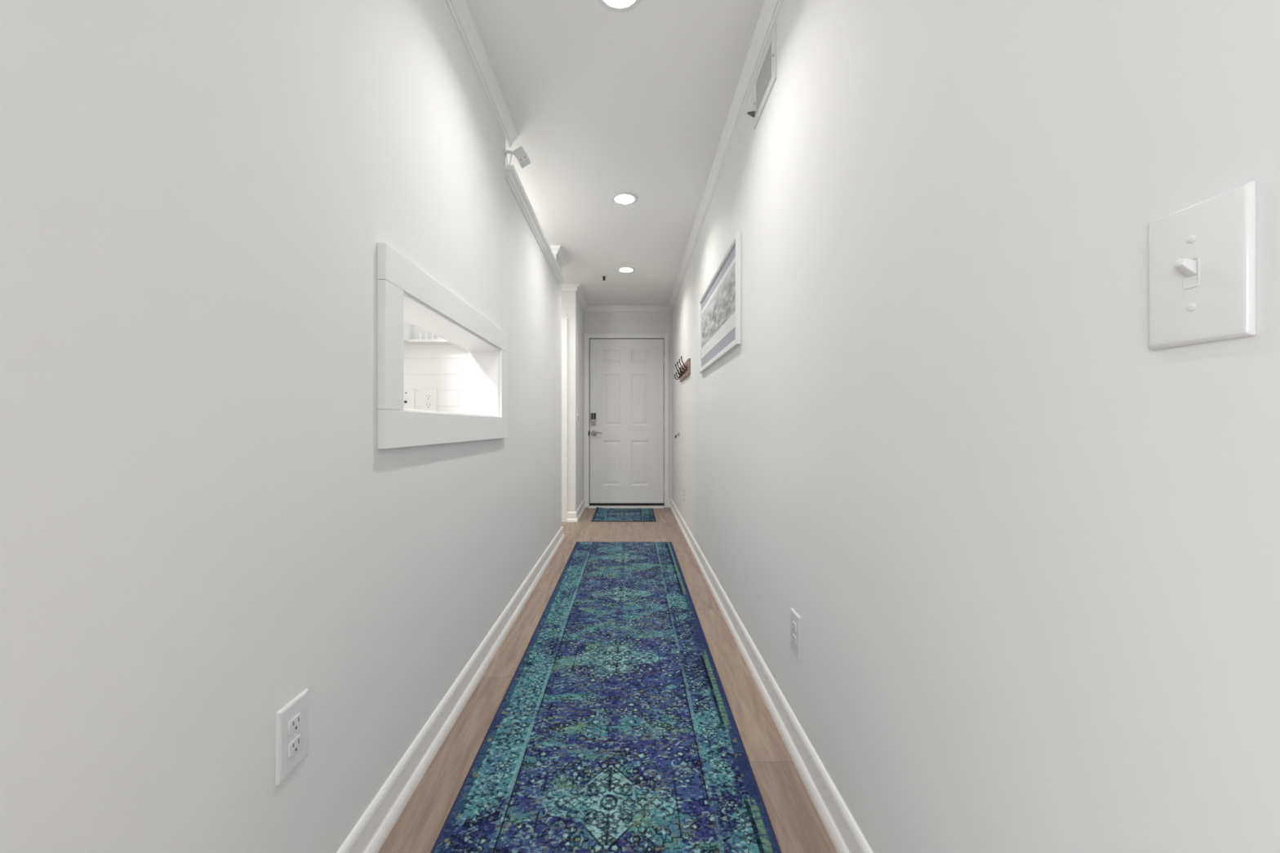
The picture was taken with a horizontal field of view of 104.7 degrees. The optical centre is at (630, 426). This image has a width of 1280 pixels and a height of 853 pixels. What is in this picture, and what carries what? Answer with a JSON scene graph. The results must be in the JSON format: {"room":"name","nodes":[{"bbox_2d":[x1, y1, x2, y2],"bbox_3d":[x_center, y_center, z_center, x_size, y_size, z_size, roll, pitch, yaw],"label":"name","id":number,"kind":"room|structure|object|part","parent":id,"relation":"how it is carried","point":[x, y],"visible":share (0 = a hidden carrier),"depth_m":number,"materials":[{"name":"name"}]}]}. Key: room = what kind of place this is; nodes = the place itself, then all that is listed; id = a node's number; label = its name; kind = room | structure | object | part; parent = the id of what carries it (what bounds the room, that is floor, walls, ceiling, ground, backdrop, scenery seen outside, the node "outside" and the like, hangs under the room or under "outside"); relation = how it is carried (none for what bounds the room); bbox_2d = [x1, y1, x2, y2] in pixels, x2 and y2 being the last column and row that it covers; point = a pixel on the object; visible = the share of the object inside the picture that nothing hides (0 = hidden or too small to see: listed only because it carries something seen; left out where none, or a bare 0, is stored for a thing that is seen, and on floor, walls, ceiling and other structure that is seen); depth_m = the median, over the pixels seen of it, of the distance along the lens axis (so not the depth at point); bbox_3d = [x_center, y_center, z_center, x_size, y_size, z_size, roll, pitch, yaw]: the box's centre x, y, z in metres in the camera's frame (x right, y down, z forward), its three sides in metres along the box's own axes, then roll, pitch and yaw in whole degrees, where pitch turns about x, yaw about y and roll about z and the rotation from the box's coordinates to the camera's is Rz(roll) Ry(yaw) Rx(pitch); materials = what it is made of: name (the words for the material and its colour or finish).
{"room":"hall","nodes":[
{"label":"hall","id":0,"kind":"room"},
{"bbox_2d":[0,0,561,852],"bbox_3d":[-0.670,-0.237,1.897,0.125,2.445,4.895,0,0,0],"label":"wall","id":1,"kind":"structure","parent":0,"point":[205,526],"depth_m":0.76,"materials":[{"name":"paint"}]},
{"bbox_2d":[275,688,307,785],"bbox_3d":[-0.604,0.553,0.884,0.009,0.124,0.078,0,0,0],"label":"power outlet","id":2,"kind":"object","parent":1,"relation":"attached to","point":[291,720],"visible":1,"depth_m":0.87,"materials":[{"name":"white plastic"}]},
{"bbox_2d":[288,734,302,757],"bbox_3d":[-0.601,0.573,0.884,0.003,0.027,0.034,0,0,0],"label":"receptacle","id":3,"kind":"object","parent":2,"relation":"attached to","point":[295,741],"depth_m":0.88,"materials":[{"name":"white plastic"}]},
{"bbox_2d":[288,713,302,735],"bbox_3d":[-0.601,0.533,0.884,0.003,0.027,0.034,0,0,0],"label":"receptacle","id":4,"kind":"object","parent":2,"relation":"attached to","point":[295,720],"depth_m":0.88,"materials":[{"name":"white plastic"}]},
{"bbox_2d":[377,242,507,448],"bbox_3d":[-0.666,-0.194,1.768,0.158,0.496,1.169,0,0,0],"label":"window","id":5,"kind":"structure","parent":1,"relation":"in","point":[406,292],"depth_m":1.47,"materials":[{"name":"paint"}]},
{"bbox_3d":[-0.671,-0.044,1.764,0.147,0.005,0.960,0,0,0],"label":"sill","id":6,"kind":"part","parent":5,"relation":"part of","materials":[{"name":"paint"}]},
{"bbox_2d":[336,526,564,852],"bbox_3d":[-0.658,0.933,1.909,0.149,0.104,4.919,0,0,0],"label":"baseboard","id":7,"kind":"structure","parent":1,"relation":"attached to","point":[371,832],"depth_m":1.48,"materials":[{"name":"paint"}]},
{"bbox_2d":[503,146,530,168],"bbox_3d":[-0.547,-1.295,2.377,0.121,0.086,0.057,0,0,0],"label":"wall spotlight","id":8,"kind":"object","parent":1,"relation":"attached to","point":[521,156],"visible":1,"depth_m":2.35,"materials":[{"name":"white plastic"}]},
{"bbox_3d":[-0.587,-1.281,2.374,0.030,0.058,0.004,0,0,0],"label":"cord","id":9,"kind":"part","parent":8,"relation":"part of","materials":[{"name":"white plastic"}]},
{"bbox_3d":[-0.575,-1.317,2.378,0.056,0.028,0.015,0,0,0],"label":"arm","id":10,"kind":"part","parent":8,"relation":"part of","materials":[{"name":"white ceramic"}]},
{"bbox_2d":[502,164,564,283],"bbox_3d":[-0.646,-1.226,3.271,0.173,0.047,1.834,0,0,0],"label":"trim","id":11,"kind":"structure","parent":1,"relation":"attached to","point":[512,178],"depth_m":2.87,"materials":[{"name":"paint"}]},
{"bbox_2d":[403,324,468,413],"bbox_3d":[-1.367,-0.237,2.345,1.267,2.445,0.110,0,0,0],"label":"wall","id":12,"kind":"structure","parent":0,"point":[442,366],"depth_m":2.29,"materials":[{"name":"white tile"}]},
{"bbox_2d":[403,320,413,342],"bbox_3d":[-1.310,-0.747,2.107,0.600,0.720,0.366,0,0,0],"label":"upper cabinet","id":13,"kind":"object","parent":12,"relation":"attached to","point":[407,327],"visible":0.02,"depth_m":2.23,"materials":[{"name":"white wood"}]},
{"bbox_2d":[403,388,414,409],"bbox_3d":[-1.040,-0.114,2.283,0.078,0.122,0.013,0,0,0],"label":"cable plate","id":14,"kind":"object","parent":12,"relation":"attached to","point":[408,393],"visible":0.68,"depth_m":2.28,"materials":[{"name":"white plastic"}]},
{"bbox_2d":[420,387,437,411],"bbox_3d":[-0.936,-0.116,2.286,0.078,0.124,0.009,0,0,0],"label":"power outlet","id":15,"kind":"object","parent":12,"relation":"attached to","point":[428,396],"visible":0.97,"depth_m":2.28,"materials":[{"name":"white plastic"}]},
{"bbox_2d":[424,402,431,408],"bbox_3d":[-0.936,-0.097,2.283,0.034,0.027,0.003,0,0,0],"label":"receptacle","id":16,"kind":"object","parent":15,"relation":"attached to","point":[427,405],"depth_m":2.28,"materials":[{"name":"white plastic"}]},
{"bbox_2d":[424,394,431,399],"bbox_3d":[-0.936,-0.136,2.283,0.034,0.027,0.003,0,0,0],"label":"receptacle","id":17,"kind":"object","parent":15,"relation":"attached to","point":[427,397],"depth_m":2.28,"materials":[{"name":"white plastic"}]},
{"bbox_2d":[408,332,452,343],"bbox_3d":[-0.875,-0.407,2.265,0.268,0.045,0.050,0,0,0],"label":"shelf","id":18,"kind":"object","parent":12,"relation":"attached to","point":[420,340],"visible":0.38,"depth_m":2.24,"materials":[{"name":"white wood"}]},
{"bbox_2d":[561,291,583,511],"bbox_3d":[-1.484,-0.237,5.550,1.831,2.445,0.900,0,0,0],"label":"wall","id":19,"kind":"structure","parent":0,"point":[572,310],"depth_m":5.10,"materials":[{"name":"paint"}]},
{"bbox_2d":[561,318,567,522],"bbox_3d":[-1.120,-0.065,5.092,0.930,2.100,0.016,0,0,0],"label":"door frame","id":20,"kind":"structure","parent":19,"relation":"attached to","point":[564,321],"depth_m":5.08,"materials":[{"name":"paint"}]},
{"bbox_2d":[567,499,586,522],"bbox_3d":[-0.600,0.933,5.538,0.110,0.104,0.924,0,0,0],"label":"baseboard","id":21,"kind":"structure","parent":19,"relation":"attached to","point":[572,517],"depth_m":5.10,"materials":[{"name":"paint"}]},
{"bbox_2d":[576,409,578,420],"bbox_3d":[-0.559,-0.120,5.245,0.019,0.116,0.118,0,0,0],"label":"light switch","id":22,"kind":"object","parent":19,"relation":"attached to","point":[577,411],"visible":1,"depth_m":5.21,"materials":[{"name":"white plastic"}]},
{"bbox_2d":[377,507,836,852],"bbox_3d":[0.000,1.015,1.100,6.400,0.060,10.200,0,0,0],"label":"floor","id":23,"kind":"structure","parent":0,"point":[797,826],"depth_m":1.65,"materials":[{"name":"brown wood"}]},
{"bbox_2d":[430,542,781,852],"bbox_3d":[-0.057,0.980,2.399,0.805,0.008,3.558,0,0,0],"label":"runner rug","id":24,"kind":"object","parent":23,"relation":"on","point":[614,730],"visible":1,"depth_m":1.55,"materials":[{"name":"blue carpet"}]},
{"bbox_2d":[591,506,656,521],"bbox_3d":[-0.072,0.975,5.500,0.672,0.019,0.800,0,0,0],"label":"door mat","id":25,"kind":"object","parent":23,"relation":"on","point":[601,514],"visible":1,"depth_m":5.43,"materials":[{"name":"blue fabric"}]},
{"bbox_2d":[588,506,664,508],"bbox_3d":[-0.049,0.974,6.013,0.914,0.022,0.175,0,0,0],"label":"threshold","id":26,"kind":"object","parent":23,"relation":"on","point":[589,507],"visible":0.58,"depth_m":5.92,"materials":[{"name":"paint"}]},
{"bbox_2d":[466,0,764,305],"bbox_3d":[0.000,-1.490,1.100,6.400,0.060,10.200,0,0,0],"label":"ceiling","id":27,"kind":"structure","parent":0,"point":[602,103],"depth_m":2.31,"materials":[{"name":"paint"}]},
{"bbox_2d":[596,0,641,12],"bbox_3d":[-0.038,-1.456,1.650,0.174,0.009,0.174,0,0,0],"label":"recessed light","id":28,"kind":"object","parent":27,"relation":"in","point":[616,6],"visible":1,"depth_m":1.70,"materials":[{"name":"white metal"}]},
{"bbox_2d":[610,191,638,204],"bbox_3d":[-0.039,-1.456,3.157,0.174,0.009,0.174,0,0,0],"label":"recessed light","id":29,"kind":"object","parent":27,"relation":"in","point":[622,197],"visible":1,"depth_m":3.14,"materials":[{"name":"white"}]},
{"bbox_2d":[617,266,635,272],"bbox_3d":[-0.043,-1.456,4.585,0.174,0.009,0.174,0,0,0],"label":"recessed light","id":30,"kind":"object","parent":27,"relation":"in","point":[624,268],"visible":1,"depth_m":4.57,"materials":[{"name":"white"}]},
{"bbox_2d":[583,311,671,504],"bbox_3d":[-0.034,-0.237,6.060,1.310,2.445,0.120,0,0,0],"label":"wall","id":31,"kind":"structure","parent":0,"point":[593,322],"depth_m":6.00,"materials":[{"name":"paint"}]},
{"bbox_2d":[583,333,668,507],"bbox_3d":[-0.053,-0.073,6.052,1.028,2.116,0.136,0,0,0],"label":"door frame","id":32,"kind":"structure","parent":31,"relation":"attached to","point":[587,336],"depth_m":5.98,"materials":[{"name":"paint"}]},
{"bbox_2d":[588,339,664,506],"bbox_3d":[-0.051,-0.050,5.997,0.924,2.026,0.104,0,0,0],"label":"door","id":33,"kind":"structure","parent":31,"relation":"in","point":[627,420],"depth_m":6.00,"materials":[{"name":"paint"}]},
{"bbox_2d":[671,0,1279,852],"bbox_3d":[0.561,-0.237,2.725,0.120,2.445,6.550,0,0,0],"label":"wall","id":34,"kind":"structure","parent":0,"point":[1025,550],"depth_m":0.67,"materials":[{"name":"paint"}]},
{"bbox_2d":[445,0,783,311],"bbox_3d":[-0.700,-1.429,2.725,2.401,0.062,6.550,0,0,0],"label":"crown molding","id":35,"kind":"structure","parent":34,"relation":"attached to","point":[770,11],"depth_m":2.18,"materials":[{"name":"paint"}]},
{"bbox_2d":[674,355,690,382],"bbox_3d":[0.459,-0.519,4.500,0.084,0.160,0.740,0,0,0],"label":"coat rack","id":36,"kind":"object","parent":34,"relation":"attached to","point":[685,370],"visible":1,"depth_m":4.38,"materials":[{"name":"brown wood"}]},
{"bbox_2d":[683,488,684,502],"bbox_3d":[0.497,0.635,4.570,0.009,0.124,0.078,0,0,0],"label":"power outlet","id":37,"kind":"object","parent":34,"relation":"attached to","point":[683,488],"visible":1,"depth_m":4.55,"materials":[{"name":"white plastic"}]},
{"bbox_2d":[698,231,741,373],"bbox_3d":[0.489,-0.631,2.849,0.021,0.512,1.227,0,0,0],"label":"framed picture","id":38,"kind":"object","parent":34,"relation":"attached to","point":[720,302],"visible":1,"depth_m":2.65,"materials":[{"name":"white"}]},
{"bbox_2d":[702,261,735,346],"bbox_3d":[0.491,-0.659,2.849,0.001,0.232,1.107,0,0,0],"label":"print","id":39,"kind":"object","parent":38,"relation":"attached to","point":[720,308],"depth_m":2.70},
{"bbox_2d":[746,22,777,128],"bbox_3d":[0.483,-1.292,1.839,0.036,0.190,0.293,0,0,0],"label":"air vent","id":40,"kind":"object","parent":34,"relation":"in","point":[766,77],"visible":1,"depth_m":1.81,"materials":[{"name":"white metal"}]},
{"bbox_3d":[0.481,-1.248,1.971,0.033,0.022,0.022,0,0,0],"label":"damper lever","id":41,"kind":"part","parent":40,"relation":"part of","materials":[{"name":"grey metal"}]},
{"bbox_2d":[670,498,872,852],"bbox_3d":[0.489,0.933,2.725,0.024,0.104,6.550,0,0,0],"label":"baseboard","id":42,"kind":"structure","parent":34,"relation":"attached to","point":[845,834],"depth_m":1.50,"materials":[{"name":"paint"}]},
{"bbox_2d":[791,608,800,659],"bbox_3d":[0.497,0.624,1.490,0.009,0.124,0.078,0,0,0],"label":"power outlet","id":43,"kind":"object","parent":34,"relation":"attached to","point":[795,618],"visible":1,"depth_m":1.47,"materials":[{"name":"white plastic"}]},
{"bbox_2d":[791,633,795,645],"bbox_3d":[0.494,0.643,1.490,0.003,0.027,0.034,0,0,0],"label":"receptacle","id":44,"kind":"object","parent":43,"relation":"attached to","point":[793,635],"depth_m":1.49,"materials":[{"name":"white plastic"}]},
{"bbox_2d":[791,620,795,632],"bbox_3d":[0.494,0.605,1.490,0.003,0.027,0.034,0,0,0],"label":"receptacle","id":45,"kind":"object","parent":43,"relation":"attached to","point":[793,622],"depth_m":1.49,"materials":[{"name":"white plastic"}]},
{"bbox_2d":[1148,181,1256,350],"bbox_3d":[0.491,-0.135,0.434,0.019,0.124,0.079,0,0,0],"label":"light switch","id":46,"kind":"object","parent":34,"relation":"attached to","point":[1202,254],"visible":1,"depth_m":0.42,"materials":[{"name":"white plastic"}]}
]}

